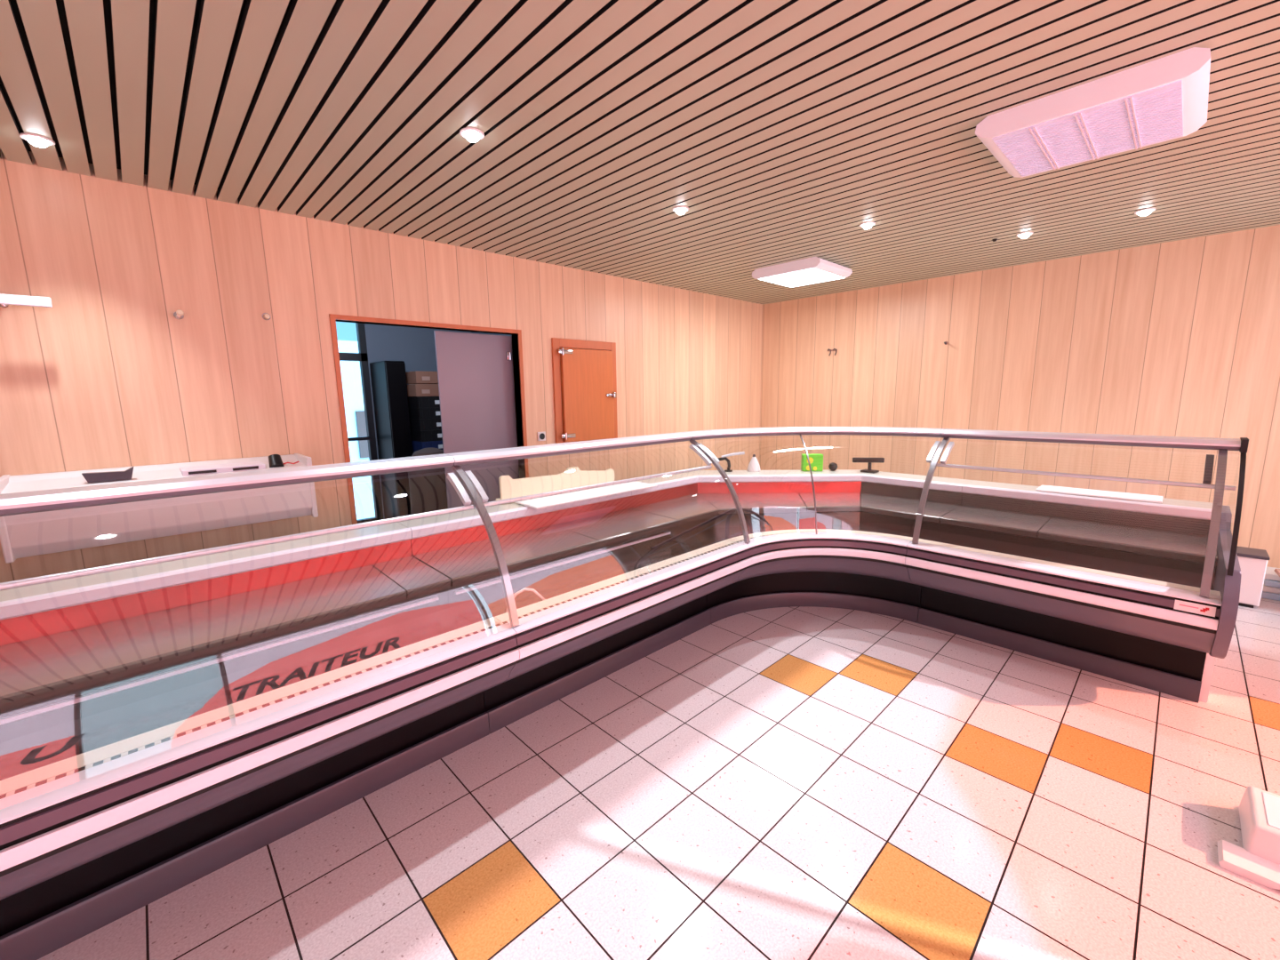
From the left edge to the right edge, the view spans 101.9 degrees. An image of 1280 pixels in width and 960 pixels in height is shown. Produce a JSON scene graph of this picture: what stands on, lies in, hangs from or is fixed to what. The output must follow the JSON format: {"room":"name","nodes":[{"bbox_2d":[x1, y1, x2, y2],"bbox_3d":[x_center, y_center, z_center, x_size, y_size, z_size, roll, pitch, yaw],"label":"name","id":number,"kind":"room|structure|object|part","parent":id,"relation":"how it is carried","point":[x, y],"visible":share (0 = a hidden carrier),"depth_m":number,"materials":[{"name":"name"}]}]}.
{"room":"food shop","nodes":[
{"label":"food shop","id":0,"kind":"room"},
{"bbox_2d":[0,147,762,583],"bbox_3d":[-1.472,-0.479,4.023,8.606,2.660,0.100,-10,13,-43],"label":"wall","id":1,"kind":"structure","parent":0,"point":[105,376],"depth_m":3.08,"materials":[{"name":"brown wood"}]},
{"bbox_2d":[0,293,52,307],"bbox_3d":[-3.062,-0.799,2.257,0.685,0.045,0.150,-10,13,-43],"label":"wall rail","id":2,"kind":"object","parent":1,"relation":"attached to","point":[5,300],"visible":1,"depth_m":2.38,"materials":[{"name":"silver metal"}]},
{"bbox_2d":[0,453,318,563],"bbox_3d":[-2.491,0.086,2.798,1.209,0.387,0.356,-10,13,-43],"label":"sink counter","id":3,"kind":"object","parent":1,"relation":"attached to","point":[23,535],"visible":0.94,"depth_m":2.62,"materials":[{"name":"white ceramic"}]},
{"bbox_2d":[81,466,133,482],"bbox_3d":[-2.600,-0.027,2.543,0.180,0.060,0.040,-10,13,-43],"label":"tray","id":4,"kind":"object","parent":3,"relation":"on","point":[112,476],"depth_m":2.53,"materials":[{"name":"black plastic"}]},
{"bbox_3d":[-2.115,-0.103,3.013,0.072,0.096,0.095,-10,13,-43],"label":"round knob","id":5,"kind":"part","parent":3,"relation":"part of","materials":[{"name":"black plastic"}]},
{"bbox_2d":[173,309,183,319],"bbox_3d":[-2.486,-0.896,2.801,0.042,0.042,0.150,-10,13,-43],"label":"peg","id":6,"kind":"object","parent":1,"relation":"attached to","point":[179,314],"visible":1,"depth_m":2.82,"materials":[{"name":"silver metal"}]},
{"bbox_2d":[262,312,270,319],"bbox_3d":[-2.236,-0.980,3.108,0.042,0.042,0.040,-10,13,-43],"label":"peg","id":7,"kind":"object","parent":1,"relation":"attached to","point":[266,316],"visible":1,"depth_m":3.10,"materials":[{"name":"silver metal"}]},
{"bbox_2d":[328,313,528,524],"bbox_3d":[-1.513,-0.159,4.024,1.406,2.030,0.112,-10,13,-43],"label":"trim","id":8,"kind":"structure","parent":1,"relation":"attached to","point":[332,317],"depth_m":3.73,"materials":[{"name":"orange wood"}]},
{"bbox_2d":[433,330,519,508],"bbox_3d":[-1.293,-0.201,4.354,0.703,1.987,0.077,-10,13,-43],"label":"door","id":9,"kind":"structure","parent":1,"relation":"in","point":[476,372],"depth_m":4.25,"materials":[{"name":"silver metal"}]},
{"bbox_2d":[537,431,545,440],"bbox_3d":[-0.860,-0.383,4.551,0.080,0.080,0.016,-10,13,-43],"label":"power socket","id":10,"kind":"object","parent":1,"relation":"attached to","point":[541,436],"visible":1,"depth_m":4.54,"materials":[{"name":"white plastic"}]},
{"bbox_2d":[551,337,617,443],"bbox_3d":[-0.472,-0.780,4.815,0.729,1.005,0.090,-10,13,-43],"label":"door","id":11,"kind":"structure","parent":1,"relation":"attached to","point":[587,381],"depth_m":4.77,"materials":[{"name":"orange wood"}]},
{"bbox_2d":[364,323,471,519],"bbox_3d":[-3.103,-0.643,5.494,2.900,2.550,0.100,-10,13,-43],"label":"wall","id":12,"kind":"structure","parent":0,"point":[415,347],"depth_m":5.76,"materials":[{"name":"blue paint"}]},
{"bbox_2d":[338,322,383,523],"bbox_3d":[-3.218,-0.603,5.367,0.850,2.315,0.070,-10,13,-43],"label":"window","id":13,"kind":"structure","parent":12,"relation":"in","point":[362,356],"depth_m":5.58,"materials":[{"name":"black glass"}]},
{"bbox_2d":[472,331,511,335],"bbox_3d":[-1.295,-0.740,5.765,0.100,2.600,2.196,-10,13,-43],"label":"wall","id":14,"kind":"structure","parent":0,"point":[472,332],"depth_m":5.95,"materials":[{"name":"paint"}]},
{"bbox_2d":[0,0,1279,304],"bbox_3d":[0.466,-1.475,1.791,8.606,0.100,5.754,-10,13,-43],"label":"ceiling","id":15,"kind":"structure","parent":0,"point":[783,128],"depth_m":2.11,"materials":[{"name":"beige wood"}]},
{"bbox_2d":[19,132,55,147],"bbox_3d":[-2.557,-1.433,2.206,0.100,0.031,0.100,-10,13,-43],"label":"recessed light","id":16,"kind":"object","parent":15,"relation":"in","point":[37,140],"visible":1,"depth_m":2.19,"materials":[{"name":"white glass"}]},
{"bbox_2d":[459,127,484,142],"bbox_3d":[-0.715,-1.462,2.214,0.100,0.031,0.100,-10,13,-43],"label":"recessed light","id":17,"kind":"object","parent":15,"relation":"in","point":[471,134],"visible":1,"depth_m":2.19,"materials":[{"name":"white glass"}]},
{"bbox_2d":[672,206,688,215],"bbox_3d":[0.248,-1.632,3.158,0.100,0.031,0.100,-10,13,-43],"label":"recessed light","id":18,"kind":"object","parent":15,"relation":"in","point":[679,210],"visible":1,"depth_m":3.13,"materials":[{"name":"white glass"}]},
{"bbox_2d":[752,256,852,287],"bbox_3d":[1.475,-1.883,4.738,0.600,0.089,0.670,-10,13,-43],"label":"ceiling light","id":19,"kind":"object","parent":15,"relation":"attached to","point":[814,269],"visible":1,"depth_m":4.60,"materials":[{"name":"white plastic"}]},
{"bbox_2d":[759,268,844,287],"bbox_3d":[1.476,-1.842,4.745,0.572,0.005,0.544,-10,13,-43],"label":"diffuser","id":20,"kind":"object","parent":19,"relation":"attached to","point":[792,277],"depth_m":4.68,"materials":[{"name":"white plastic"}]},
{"bbox_2d":[859,221,875,229],"bbox_3d":[1.531,-1.707,3.496,0.100,0.031,0.100,-10,13,-43],"label":"recessed light","id":21,"kind":"object","parent":15,"relation":"in","point":[868,225],"visible":1,"depth_m":3.47,"materials":[{"name":"white glass"}]},
{"bbox_2d":[1016,232,1033,238],"bbox_3d":[2.793,-1.771,3.769,0.100,0.031,0.100,-10,13,-43],"label":"recessed light","id":22,"kind":"object","parent":15,"relation":"in","point":[1024,235],"visible":1,"depth_m":3.75,"materials":[{"name":"white glass"}]},
{"bbox_2d":[975,47,1210,177],"bbox_3d":[1.849,-1.455,2.138,0.600,0.094,0.670,-10,13,-43],"label":"air conditioner","id":23,"kind":"object","parent":15,"relation":"attached to","point":[1164,99],"visible":1,"depth_m":2.02,"materials":[{"name":"white plastic"}]},
{"bbox_2d":[992,80,1183,176],"bbox_3d":[1.850,-1.416,2.145,0.572,0.005,0.544,-10,13,-43],"label":"diffuser","id":24,"kind":"object","parent":23,"relation":"attached to","point":[1148,114],"depth_m":2.08,"materials":[{"name":"white plastic"}]},
{"bbox_2d":[1134,208,1155,215],"bbox_3d":[3.219,-1.702,3.311,0.100,0.031,0.100,-10,13,-43],"label":"recessed light","id":25,"kind":"object","parent":15,"relation":"in","point":[1144,212],"visible":1,"depth_m":3.29,"materials":[{"name":"white glass"}]},
{"bbox_2d":[37,597,1279,959],"bbox_3d":[0.504,1.140,2.225,8.606,0.003,5.754,-10,13,-43],"label":"floor","id":26,"kind":"structure","parent":0,"point":[795,782],"depth_m":1.82,"materials":[{"name":"tile"}]},
{"bbox_2d":[0,453,519,959],"bbox_3d":[-1.844,0.641,1.624,2.522,1.246,1.333,-10,13,-43],"label":"display case","id":27,"kind":"object","parent":26,"relation":"on","point":[166,721],"visible":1,"depth_m":1.74,"materials":[{"name":"grey plastic"}]},
{"bbox_3d":[-1.646,0.556,2.027,1.255,0.047,0.477,-10,13,-43],"label":"deck panel","id":28,"kind":"part","parent":27,"relation":"part of","materials":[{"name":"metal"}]},
{"bbox_2d":[0,522,407,601],"bbox_3d":[-2.216,0.421,1.977,2.522,0.048,0.266,-10,13,-43],"label":"countertop","id":29,"kind":"structure","parent":27,"relation":"on","point":[31,590],"depth_m":2.20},
{"bbox_3d":[-2.130,0.522,1.905,2.522,0.118,0.020,-10,13,-43],"label":"panel","id":30,"kind":"part","parent":27,"relation":"part of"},
{"bbox_3d":[-1.751,0.059,1.419,2.522,0.032,0.117,-10,13,-43],"label":"rail","id":31,"kind":"part","parent":27,"relation":"part of","materials":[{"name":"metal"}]},
{"bbox_3d":[-1.615,1.138,1.471,2.522,0.310,0.015,-10,13,-43],"label":"panel","id":32,"kind":"part","parent":27,"relation":"part of","materials":[{"name":"metal"}]},
{"bbox_2d":[0,616,502,795],"bbox_3d":[-1.494,0.733,1.270,2.522,0.010,0.071,-10,13,-43],"label":"grille","id":33,"kind":"object","parent":27,"relation":"attached to","point":[20,782],"depth_m":1.51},
{"bbox_3d":[-1.118,0.465,2.526,0.196,0.047,0.477,-10,13,-43],"label":"deck panel","id":34,"kind":"part","parent":27,"relation":"part of","materials":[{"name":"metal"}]},
{"bbox_2d":[397,432,751,734],"bbox_3d":[-0.378,0.390,3.008,1.610,1.246,1.333,-10,13,-43],"label":"display case","id":35,"kind":"object","parent":26,"relation":"on","point":[614,583],"visible":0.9,"depth_m":2.75,"materials":[{"name":"grey plastic"}]},
{"bbox_2d":[397,502,526,527],"bbox_3d":[-0.737,0.167,3.375,1.573,0.048,0.266,-10,13,-43],"label":"countertop","id":36,"kind":"structure","parent":35,"relation":"on","point":[423,521],"depth_m":3.01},
{"bbox_3d":[-0.654,0.256,2.170,0.028,0.608,0.460,-10,13,-43],"label":"support post","id":37,"kind":"part","parent":35,"relation":"part of","materials":[{"name":"grey metal"}]},
{"bbox_3d":[-0.723,0.397,2.900,0.883,0.047,0.477,-10,13,-43],"label":"deck panel","id":38,"kind":"part","parent":35,"relation":"part of","materials":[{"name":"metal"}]},
{"bbox_3d":[-0.651,0.268,3.302,1.573,0.118,0.020,-10,13,-43],"label":"panel","id":39,"kind":"part","parent":35,"relation":"part of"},
{"bbox_2d":[506,587,545,612],"bbox_3d":[-0.498,0.556,2.377,0.233,0.132,0.031,-2,10,-8],"label":"wire","id":40,"kind":"object","parent":35,"relation":"in","point":[524,588],"visible":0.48,"depth_m":2.37,"materials":[{"name":"white plastic"}]},
{"bbox_2d":[496,466,614,503],"bbox_3d":[-0.563,0.003,3.624,0.945,0.180,0.085,-10,13,-43],"label":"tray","id":41,"kind":"object","parent":35,"relation":"on","point":[572,477],"visible":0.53,"depth_m":3.53,"materials":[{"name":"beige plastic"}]},
{"bbox_3d":[-0.272,-0.195,2.817,1.573,0.032,0.117,-10,13,-43],"label":"rail","id":42,"kind":"part","parent":35,"relation":"part of","materials":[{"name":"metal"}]},
{"bbox_2d":[514,480,656,509],"bbox_3d":[-0.337,0.092,3.576,1.053,0.014,0.275,-10,13,-43],"label":"cutting board","id":43,"kind":"object","parent":35,"relation":"on","point":[543,502],"visible":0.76,"depth_m":3.48,"materials":[{"name":"white plastic"}]},
{"bbox_3d":[-0.136,0.884,2.869,1.573,0.310,0.015,-10,13,-43],"label":"panel","id":44,"kind":"part","parent":35,"relation":"part of","materials":[{"name":"metal"}]},
{"bbox_2d":[494,540,734,622],"bbox_3d":[-0.015,0.480,2.668,1.573,0.010,0.071,-10,13,-43],"label":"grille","id":45,"kind":"object","parent":35,"relation":"attached to","point":[557,600],"depth_m":2.52,"materials":[{"name":"white metal"}]},
{"bbox_3d":[-0.155,0.300,3.436,0.678,0.047,0.477,-10,13,-43],"label":"deck panel","id":46,"kind":"part","parent":35,"relation":"part of","materials":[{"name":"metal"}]},
{"bbox_2d":[629,426,973,623],"bbox_3d":[1.130,0.204,3.995,1.997,1.246,1.974,-10,13,-43],"label":"display case","id":47,"kind":"object","parent":26,"relation":"on","point":[841,539],"depth_m":3.65,"materials":[{"name":"grey plastic"}]},
{"bbox_3d":[0.203,0.122,4.109,0.789,0.118,0.020,-10,13,-43],"label":"panel","id":48,"kind":"part","parent":47,"relation":"part of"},
{"bbox_3d":[0.372,0.210,3.934,0.769,0.047,0.477,-10,13,-43],"label":"deck panel","id":49,"kind":"part","parent":47,"relation":"part of","materials":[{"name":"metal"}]},
{"bbox_3d":[0.494,0.059,3.253,0.028,0.608,0.460,-10,13,-43],"label":"support post","id":50,"kind":"part","parent":47,"relation":"part of","materials":[{"name":"grey metal"}]},
{"bbox_2d":[717,451,744,471],"bbox_3d":[0.795,-0.162,4.548,0.236,0.172,0.069,-2,10,-10],"label":"faucet","id":51,"kind":"object","parent":47,"relation":"on","point":[724,457],"visible":0.94,"depth_m":4.53,"materials":[{"name":"plastic"}]},
{"bbox_2d":[717,456,732,471],"bbox_3d":[0.745,-0.138,4.543,0.132,0.129,0.069,-2,10,-10],"label":"tap","id":52,"kind":"object","parent":51,"relation":"on","point":[728,469],"depth_m":4.53,"materials":[{"name":"black metal"}]},
{"bbox_3d":[0.812,-0.219,4.537,0.202,0.055,0.023,-1,9,1],"label":"tap lever","id":53,"kind":"part","parent":51,"relation":"part of","materials":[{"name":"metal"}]},
{"bbox_3d":[0.891,0.180,4.067,0.826,0.047,0.575,0,9,2],"label":"deck panel","id":54,"kind":"part","parent":47,"relation":"part of","materials":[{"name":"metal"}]},
{"bbox_2d":[747,454,760,471],"bbox_3d":[0.998,-0.152,4.545,0.116,0.148,0.116,-10,13,-43],"label":"bottle","id":55,"kind":"object","parent":47,"relation":"on","point":[754,466],"visible":1,"depth_m":4.51,"materials":[{"name":"plastic"}]},
{"bbox_3d":[1.160,0.069,4.343,1.360,0.118,0.024,0,9,3],"label":"panel","id":56,"kind":"part","parent":47,"relation":"part of","materials":[{"name":"red metal"}]},
{"bbox_2d":[636,469,973,484],"bbox_3d":[1.141,0.000,4.219,2.791,0.048,0.869,-1,9,1],"label":"countertop","id":57,"kind":"structure","parent":47,"relation":"on","point":[825,471],"depth_m":4.36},
{"bbox_2d":[800,453,823,471],"bbox_3d":[1.496,-0.152,4.510,0.168,0.145,0.080,0,9,5],"label":"carton","id":58,"kind":"object","parent":47,"relation":"on","point":[816,460],"visible":0.86,"depth_m":4.48,"materials":[{"name":"green cardboard"}]},
{"bbox_2d":[806,456,816,470],"bbox_3d":[1.480,-0.139,4.475,0.094,0.115,0.003,0,9,5],"label":"print","id":59,"kind":"object","parent":58,"relation":"attached to","point":[812,460],"depth_m":4.48},
{"bbox_3d":[1.134,0.755,3.535,1.404,0.310,0.300,-1,9,1],"label":"panel","id":60,"kind":"part","parent":47,"relation":"part of","materials":[{"name":"black metal"}]},
{"bbox_3d":[1.121,-0.331,3.513,1.722,0.032,0.438,-1,9,1],"label":"rail","id":61,"kind":"part","parent":47,"relation":"part of","materials":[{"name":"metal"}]},
{"bbox_2d":[725,528,912,542],"bbox_3d":[1.124,0.356,3.314,1.185,0.010,0.295,-1,9,1],"label":"grille","id":62,"kind":"object","parent":47,"relation":"attached to","point":[797,535],"depth_m":3.28,"materials":[{"name":"white metal"}]},
{"bbox_3d":[1.529,0.171,4.067,0.499,0.047,0.594,1,10,10],"label":"deck panel","id":63,"kind":"part","parent":47,"relation":"part of","materials":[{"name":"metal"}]},
{"bbox_3d":[1.677,-0.117,4.508,0.076,0.070,0.076,-10,13,-43],"label":"dark knob","id":64,"kind":"part","parent":47,"relation":"part of","materials":[{"name":"black plastic"}]},
{"bbox_2d":[852,457,884,473],"bbox_3d":[1.929,-0.128,4.394,0.244,0.122,0.127,4,11,29],"label":"display","id":65,"kind":"object","parent":47,"relation":"on","point":[868,460],"visible":1,"depth_m":4.37,"materials":[{"name":"black plastic"}]},
{"bbox_3d":[1.913,0.195,3.886,0.477,0.047,0.731,-10,13,-43],"label":"deck panel","id":66,"kind":"part","parent":47,"relation":"part of","materials":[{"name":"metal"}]},
{"bbox_3d":[2.090,0.104,4.051,0.020,0.118,0.745,-10,13,-43],"label":"panel","id":67,"kind":"part","parent":47,"relation":"part of","materials":[{"name":"grey metal"}]},
{"bbox_2d":[905,428,1248,703],"bbox_3d":[2.489,0.338,3.057,1.349,1.250,1.317,-10,13,-43],"label":"display case","id":68,"kind":"object","parent":26,"relation":"on","point":[1142,594],"visible":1,"depth_m":2.81,"materials":[{"name":"grey metal"}]},
{"bbox_3d":[1.787,0.052,3.183,0.460,0.608,0.028,-10,13,-43],"label":"support post","id":69,"kind":"part","parent":68,"relation":"part of","materials":[{"name":"grey metal"}]},
{"bbox_3d":[2.351,0.264,3.435,0.477,0.047,0.518,-10,13,-43],"label":"deck panel","id":70,"kind":"part","parent":68,"relation":"part of","materials":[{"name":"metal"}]},
{"bbox_3d":[2.262,0.839,2.928,0.015,0.310,1.248,-10,13,-43],"label":"panel","id":71,"kind":"part","parent":68,"relation":"part of","materials":[{"name":"black metal"}]},
{"bbox_2d":[918,538,1220,596],"bbox_3d":[2.124,0.438,2.733,0.071,0.010,1.248,-10,13,-43],"label":"grille","id":72,"kind":"object","parent":68,"relation":"attached to","point":[1132,578],"depth_m":2.63,"materials":[{"name":"white metal"}]},
{"bbox_3d":[2.783,0.212,3.338,0.020,0.118,1.248,-10,13,-43],"label":"panel","id":73,"kind":"part","parent":68,"relation":"part of","materials":[{"name":"grey metal"}]},
{"bbox_2d":[965,480,1212,509],"bbox_3d":[2.869,0.109,3.407,0.266,0.048,1.248,-10,13,-43],"label":"countertop","id":74,"kind":"structure","parent":68,"relation":"on","point":[1169,501],"depth_m":3.35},
{"bbox_3d":[2.372,-0.243,2.871,0.117,0.032,1.248,-10,13,-43],"label":"rail","id":75,"kind":"part","parent":68,"relation":"part of","materials":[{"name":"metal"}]},
{"bbox_2d":[1035,485,1163,503],"bbox_3d":[2.933,0.085,3.333,0.220,0.012,0.600,-10,13,-43],"label":"cutting board","id":76,"kind":"object","parent":68,"relation":"on","point":[1156,499],"visible":1,"depth_m":3.29,"materials":[{"name":"white plastic"}]},
{"bbox_3d":[2.784,0.331,2.990,0.477,0.047,0.718,-10,13,-43],"label":"deck panel","id":77,"kind":"part","parent":68,"relation":"part of","materials":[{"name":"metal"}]},
{"bbox_3d":[2.400,0.555,2.247,0.006,0.042,0.123,-10,13,-43],"label":"name plate","id":78,"kind":"part","parent":68,"relation":"part of","materials":[{"name":"white plastic"}]},
{"bbox_3d":[2.597,0.179,2.348,0.460,0.608,0.028,-10,13,-43],"label":"support post","id":79,"kind":"part","parent":68,"relation":"part of","materials":[{"name":"grey metal"}]},
{"bbox_3d":[2.643,0.128,2.298,0.435,0.512,0.016,-10,13,-43],"label":"glass edge trim","id":80,"kind":"part","parent":68,"relation":"part of","materials":[{"name":"black rubber"}]},
{"bbox_2d":[1217,785,1279,889],"bbox_3d":[2.099,1.153,1.632,0.405,0.121,0.377,-10,13,-43],"label":"step stool","id":81,"kind":"object","parent":26,"relation":"on","point":[1259,860],"visible":1,"depth_m":1.64,"materials":[{"name":"white plastic"}]},
{"bbox_2d":[1236,546,1270,607],"bbox_3d":[4.126,0.658,3.685,0.240,0.365,0.385,-10,13,-43],"label":"box","id":82,"kind":"object","parent":26,"relation":"on","point":[1252,562],"visible":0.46,"depth_m":3.52,"materials":[{"name":"white plastic"}]},
{"bbox_3d":[4.124,0.488,3.656,0.240,0.020,0.385,-10,13,-43],"label":"lid","id":83,"kind":"part","parent":82,"relation":"part of","materials":[{"name":"grey plastic"}]},
{"bbox_2d":[1261,591,1279,600],"bbox_3d":[4.550,0.810,3.719,0.240,0.043,0.155,-10,13,-43],"label":"folded newspaper","id":84,"kind":"object","parent":26,"relation":"on","point":[1264,595],"visible":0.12,"depth_m":3.66,"materials":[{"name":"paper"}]},
{"bbox_2d":[1262,584,1279,593],"bbox_3d":[4.554,0.764,3.712,0.232,0.043,0.149,-10,13,-43],"label":"folded newspaper","id":85,"kind":"object","parent":84,"relation":"on","point":[1266,588],"visible":0.36,"depth_m":3.66,"materials":[{"name":"white paper"}]},
{"bbox_2d":[1264,578,1279,587],"bbox_3d":[4.552,0.720,3.700,0.240,0.043,0.143,-10,13,-43],"label":"folded newspaper","id":86,"kind":"object","parent":85,"relation":"on","point":[1268,582],"visible":0.41,"depth_m":3.65,"materials":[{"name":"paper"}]},
{"bbox_2d":[1264,566,1279,581],"bbox_3d":[4.551,0.673,3.699,0.232,0.043,0.155,-10,13,-43],"label":"folded newspaper","id":87,"kind":"object","parent":86,"relation":"on","point":[1270,573],"visible":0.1,"depth_m":3.66,"materials":[{"name":"white paper"}]},
{"bbox_2d":[1274,568,1279,576],"bbox_3d":[4.499,0.760,3.401,0.300,0.222,0.396,2,10,19],"label":"wooden plank","id":88,"kind":"object","parent":26,"relation":"on","point":[1277,571],"visible":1,"depth_m":3.59,"materials":[{"name":"brown wood"}]},
{"bbox_2d":[759,224,1279,567],"bbox_3d":[3.587,-0.694,4.869,0.100,2.660,5.654,-10,13,-43],"label":"wall","id":89,"kind":"structure","parent":0,"point":[1180,338],"depth_m":4.59,"materials":[{"name":"brown wood"}]},
{"bbox_2d":[827,348,837,355],"bbox_3d":[2.238,-1.491,6.051,0.040,0.082,0.121,-10,13,-43],"label":"wall hook","id":90,"kind":"object","parent":89,"relation":"attached to","point":[828,349],"visible":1,"depth_m":6.04,"materials":[{"name":"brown metal"}]},
{"bbox_3d":[-2.358,0.752,4.959,2.900,0.050,2.196,-10,13,-43],"label":"floor","id":91,"kind":"structure","parent":0,"visible":0},
{"bbox_2d":[369,360,412,519],"bbox_3d":[-2.625,-0.313,5.566,0.195,1.860,0.490,-10,13,-43],"label":"tall cabinet","id":92,"kind":"object","parent":91,"relation":"on","point":[388,378],"visible":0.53,"depth_m":5.39,"materials":[{"name":"black metal"}]},
{"bbox_3d":[-2.462,-0.302,5.395,0.185,1.790,0.018,-10,13,-43],"label":"cabinet door","id":93,"kind":"part","parent":92,"relation":"part of","materials":[{"name":"black metal"}]},
{"bbox_2d":[408,447,447,514],"bbox_3d":[-1.939,0.214,4.853,0.386,1.035,0.388,-10,13,-43],"label":"sack","id":94,"kind":"object","parent":91,"relation":"on","point":[428,487],"visible":0.48,"depth_m":4.67,"materials":[{"name":"black plastic"}]},
{"bbox_3d":[-2.203,0.535,5.753,0.412,0.115,0.372,-10,13,-43],"label":"crate","id":95,"kind":"object","parent":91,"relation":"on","visible":0},
{"bbox_3d":[-2.204,0.421,5.734,0.412,0.115,0.372,-10,13,-43],"label":"crate","id":96,"kind":"object","parent":95,"relation":"on","visible":0},
{"bbox_3d":[-2.206,0.307,5.715,0.412,0.115,0.372,-10,13,-43],"label":"crate","id":97,"kind":"object","parent":96,"relation":"on","visible":0},
{"bbox_3d":[-2.208,0.193,5.696,0.412,0.115,0.372,-10,13,-43],"label":"crate","id":98,"kind":"object","parent":97,"relation":"on","visible":0},
{"bbox_3d":[-2.209,0.079,5.678,0.412,0.115,0.372,-10,13,-43],"label":"crate","id":99,"kind":"object","parent":98,"relation":"on","visible":0},
{"bbox_3d":[-2.211,-0.035,5.659,0.412,0.115,0.372,-10,13,-43],"label":"crate","id":100,"kind":"object","parent":99,"relation":"on","visible":0},
{"bbox_3d":[-2.213,-0.148,5.640,0.412,0.115,0.372,-10,13,-43],"label":"crate","id":101,"kind":"object","parent":100,"relation":"on","visible":0},
{"bbox_3d":[-2.214,-0.262,5.621,0.412,0.115,0.372,-10,13,-43],"label":"crate","id":102,"kind":"object","parent":101,"relation":"on","visible":0},
{"bbox_2d":[411,440,443,451],"bbox_3d":[-2.216,-0.376,5.602,0.412,0.115,0.372,-10,13,-43],"label":"crate","id":103,"kind":"object","parent":102,"relation":"on","point":[416,445],"visible":0.36,"depth_m":5.43,"materials":[{"name":"blue plastic"}]},
{"bbox_2d":[410,429,442,441],"bbox_3d":[-2.218,-0.490,5.583,0.412,0.115,0.372,-10,13,-43],"label":"crate","id":104,"kind":"object","parent":103,"relation":"on","point":[425,436],"visible":0.48,"depth_m":5.40,"materials":[{"name":"black plastic"}]},
{"bbox_2d":[409,418,441,431],"bbox_3d":[-2.219,-0.604,5.564,0.412,0.115,0.372,-10,13,-43],"label":"crate","id":105,"kind":"object","parent":104,"relation":"on","point":[429,424],"visible":0.49,"depth_m":5.38,"materials":[{"name":"black plastic"}]},
{"bbox_2d":[408,407,440,419],"bbox_3d":[-2.221,-0.718,5.545,0.412,0.115,0.372,-10,13,-43],"label":"crate","id":106,"kind":"object","parent":105,"relation":"on","point":[416,413],"visible":0.55,"depth_m":5.36,"materials":[{"name":"black plastic"}]},
{"bbox_2d":[408,396,439,407],"bbox_3d":[-2.223,-0.832,5.527,0.412,0.115,0.372,-10,13,-43],"label":"crate","id":107,"kind":"object","parent":106,"relation":"on","point":[413,402],"visible":0.53,"depth_m":5.34,"materials":[{"name":"black plastic"}]},
{"bbox_2d":[407,384,439,396],"bbox_3d":[-2.242,-0.950,5.496,0.386,0.128,0.323,-10,13,-43],"label":"cardboard box","id":108,"kind":"object","parent":107,"relation":"on","point":[412,389],"visible":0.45,"depth_m":5.33,"materials":[{"name":"brown cardboard"}]},
{"bbox_2d":[405,370,438,383],"bbox_3d":[-2.244,-1.079,5.475,0.346,0.126,0.283,-10,13,-43],"label":"cardboard box","id":109,"kind":"object","parent":108,"relation":"on","point":[415,377],"visible":0.7,"depth_m":5.34,"materials":[{"name":"brown cardboard"}]},
{"label":"outside","id":110,"kind":"structure","parent":0,"visible":0},
{"bbox_2d":[337,340,375,519],"bbox_3d":[-4.346,-1.055,11.137,3.700,3.550,0.340,-10,13,-43],"label":"neighbouring building","id":111,"kind":"structure","parent":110,"point":[350,370],"depth_m":9.90,"materials":[{"name":"white"}]}
]}

